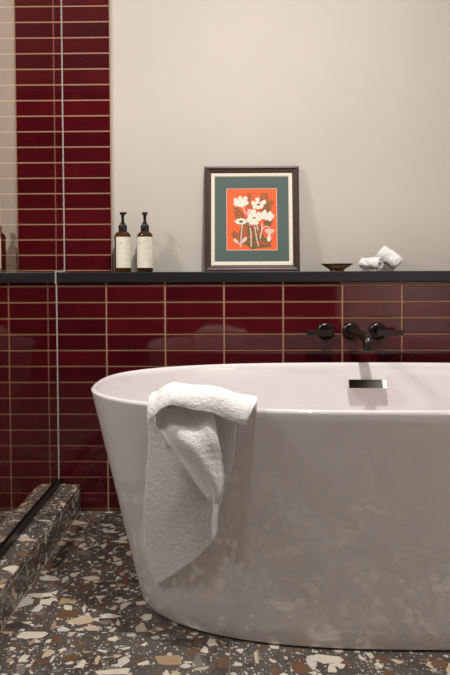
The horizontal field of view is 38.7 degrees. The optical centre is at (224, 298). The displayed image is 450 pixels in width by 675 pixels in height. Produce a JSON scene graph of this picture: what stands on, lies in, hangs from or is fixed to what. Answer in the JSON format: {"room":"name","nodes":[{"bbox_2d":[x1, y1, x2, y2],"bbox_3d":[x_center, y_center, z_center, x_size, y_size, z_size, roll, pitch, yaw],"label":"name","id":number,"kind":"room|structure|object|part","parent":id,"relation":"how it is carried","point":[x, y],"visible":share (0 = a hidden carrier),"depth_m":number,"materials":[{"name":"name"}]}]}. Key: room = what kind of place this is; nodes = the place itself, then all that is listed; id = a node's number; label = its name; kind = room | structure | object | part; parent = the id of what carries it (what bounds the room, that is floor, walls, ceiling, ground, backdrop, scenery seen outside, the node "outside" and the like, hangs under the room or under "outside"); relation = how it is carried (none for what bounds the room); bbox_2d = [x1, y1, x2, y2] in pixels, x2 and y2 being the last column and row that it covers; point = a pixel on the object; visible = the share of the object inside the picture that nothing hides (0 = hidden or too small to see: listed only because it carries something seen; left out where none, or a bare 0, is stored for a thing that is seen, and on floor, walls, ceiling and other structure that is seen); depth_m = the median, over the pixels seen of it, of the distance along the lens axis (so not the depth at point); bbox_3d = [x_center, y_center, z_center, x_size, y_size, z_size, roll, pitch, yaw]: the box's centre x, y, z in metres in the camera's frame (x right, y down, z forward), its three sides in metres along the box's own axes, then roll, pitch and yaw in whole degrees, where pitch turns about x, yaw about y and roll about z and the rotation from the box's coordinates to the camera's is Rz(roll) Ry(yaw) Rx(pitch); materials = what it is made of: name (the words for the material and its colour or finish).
{"room":"bathroom","nodes":[
{"label":"bathroom","id":0,"kind":"room"},
{"bbox_2d":[0,0,449,272],"bbox_3d":[-0.185,-0.926,2.522,3.954,1.655,0.100,0,2,1],"label":"wall","id":1,"kind":"structure","parent":0,"point":[354,95],"depth_m":2.48,"materials":[{"name":"beige paint"}]},
{"bbox_2d":[109,0,112,271],"bbox_3d":[-0.446,-0.926,2.482,0.003,1.650,0.014,0,2,1],"label":"trim","id":2,"kind":"structure","parent":1,"relation":"attached to","point":[109,0],"depth_m":2.49,"materials":[{"name":"beige"}]},
{"bbox_2d":[0,281,449,510],"bbox_3d":[-0.182,0.371,2.407,3.955,0.871,0.020,0,2,1],"label":"wall","id":3,"kind":"structure","parent":0,"point":[105,329],"depth_m":2.39,"materials":[{"name":"red tile"}]},
{"bbox_2d":[0,271,449,282],"bbox_3d":[-0.181,-0.081,2.439,3.950,0.038,0.136,0,2,1],"label":"ledge","id":4,"kind":"object","parent":3,"relation":"on","point":[273,276],"visible":1,"depth_m":2.37,"materials":[{"name":"black stone"}]},
{"bbox_2d":[115,212,131,271],"bbox_3d":[-0.388,-0.212,2.432,0.063,0.228,0.063,-2,2,-37],"label":"soap bottle","id":5,"kind":"object","parent":4,"relation":"on","point":[123,259],"visible":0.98,"depth_m":2.41,"materials":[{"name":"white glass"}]},
{"bbox_2d":[137,212,152,271],"bbox_3d":[-0.304,-0.213,2.430,0.061,0.228,0.061,0,2,-4],"label":"soap bottle","id":6,"kind":"object","parent":4,"relation":"on","point":[144,238],"visible":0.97,"depth_m":2.41,"materials":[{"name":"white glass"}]},
{"bbox_2d":[204,166,299,271],"bbox_3d":[0.103,-0.304,2.458,0.364,0.410,0.076,0,2,1],"label":"framed picture","id":7,"kind":"object","parent":4,"relation":"on","point":[252,224],"visible":1,"depth_m":2.46,"materials":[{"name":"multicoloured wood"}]},
{"bbox_2d":[227,189,276,249],"bbox_3d":[0.103,-0.303,2.462,0.198,0.245,0.003,0,-5,1],"label":"print","id":8,"kind":"object","parent":7,"relation":"attached to","point":[251,213],"depth_m":2.46},
{"bbox_2d":[321,263,352,270],"bbox_3d":[0.422,-0.116,2.414,0.121,0.029,0.121,0,2,1],"label":"dish","id":9,"kind":"object","parent":4,"relation":"on","point":[331,266],"visible":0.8,"depth_m":2.38,"materials":[{"name":"wood"}]},
{"bbox_2d":[359,257,383,270],"bbox_3d":[0.552,-0.128,2.417,0.052,0.056,0.097,-2,3,-38],"label":"cloth","id":10,"kind":"object","parent":4,"relation":"on","point":[372,263],"visible":1,"depth_m":2.40,"materials":[{"name":"white fabric"}]},
{"bbox_2d":[375,245,403,268],"bbox_3d":[0.622,-0.154,2.421,0.105,0.092,0.069,0,2,19],"label":"cloth","id":11,"kind":"object","parent":4,"relation":"on","point":[390,257],"visible":0.97,"depth_m":2.40,"materials":[{"name":"white fabric"}]},
{"bbox_2d":[306,322,403,350],"bbox_3d":[0.491,0.129,2.281,0.294,0.072,0.331,-2,2,-35],"label":"tap","id":12,"kind":"object","parent":3,"relation":"attached to","point":[325,331],"visible":1,"depth_m":2.31,"materials":[{"name":"black metal"}]},
{"bbox_3d":[0.342,0.126,2.316,0.094,0.019,0.023,0,2,1],"label":"lever","id":13,"kind":"part","parent":12,"relation":"part of","materials":[{"name":"brown metal"}]},
{"bbox_3d":[0.468,0.139,2.221,0.039,0.057,0.302,0,2,0],"label":"spout","id":14,"kind":"part","parent":12,"relation":"part of","materials":[{"name":"brown metal"}]},
{"bbox_3d":[0.566,0.123,2.342,0.033,0.033,0.050,0,2,1],"label":"stem","id":15,"kind":"part","parent":12,"relation":"part of","materials":[{"name":"brown metal"}]},
{"bbox_3d":[0.595,0.125,2.311,0.094,0.019,0.023,0,2,1],"label":"lever","id":16,"kind":"part","parent":12,"relation":"part of","materials":[{"name":"brown metal"}]},
{"bbox_2d":[0,511,449,674],"bbox_3d":[-0.206,0.880,0.874,4.150,0.050,3.520,0,2,1],"label":"floor","id":17,"kind":"structure","parent":0,"point":[86,612],"depth_m":1.55,"materials":[{"name":"stone"}]},
{"bbox_2d":[0,484,80,631],"bbox_3d":[-0.646,0.807,0.844,0.148,0.101,3.150,0,2,1],"label":"shower curb","id":18,"kind":"object","parent":17,"relation":"on","point":[25,559],"visible":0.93,"depth_m":1.92,"materials":[{"name":"stone"}]},
{"bbox_2d":[0,0,64,558],"bbox_3d":[-0.635,-0.350,1.754,0.018,2.149,1.490,0,2,0],"label":"screen","id":19,"kind":"object","parent":18,"relation":"on","point":[31,56],"visible":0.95,"depth_m":2.08,"materials":[{"name":"clear glass"}]},
{"bbox_3d":[-0.632,0.713,1.731,0.018,0.026,1.369,0,2,0],"label":"rail","id":20,"kind":"part","parent":19,"relation":"part of","materials":[{"name":"black metal"}]},
{"bbox_2d":[91,362,449,649],"bbox_3d":[0.460,0.529,1.851,1.666,0.580,0.818,0,2,1],"label":"bathtub","id":21,"kind":"object","parent":17,"relation":"on","point":[334,523],"visible":0.76,"depth_m":1.50,"materials":[{"name":"white ceramic"}]},
{"bbox_2d":[143,382,257,583],"bbox_3d":[-0.071,0.465,1.522,0.314,0.531,0.139,0,2,17],"label":"bath towel","id":22,"kind":"object","parent":21,"relation":"on","point":[192,428],"visible":0.98,"depth_m":1.50,"materials":[{"name":"white fabric"}]}
]}

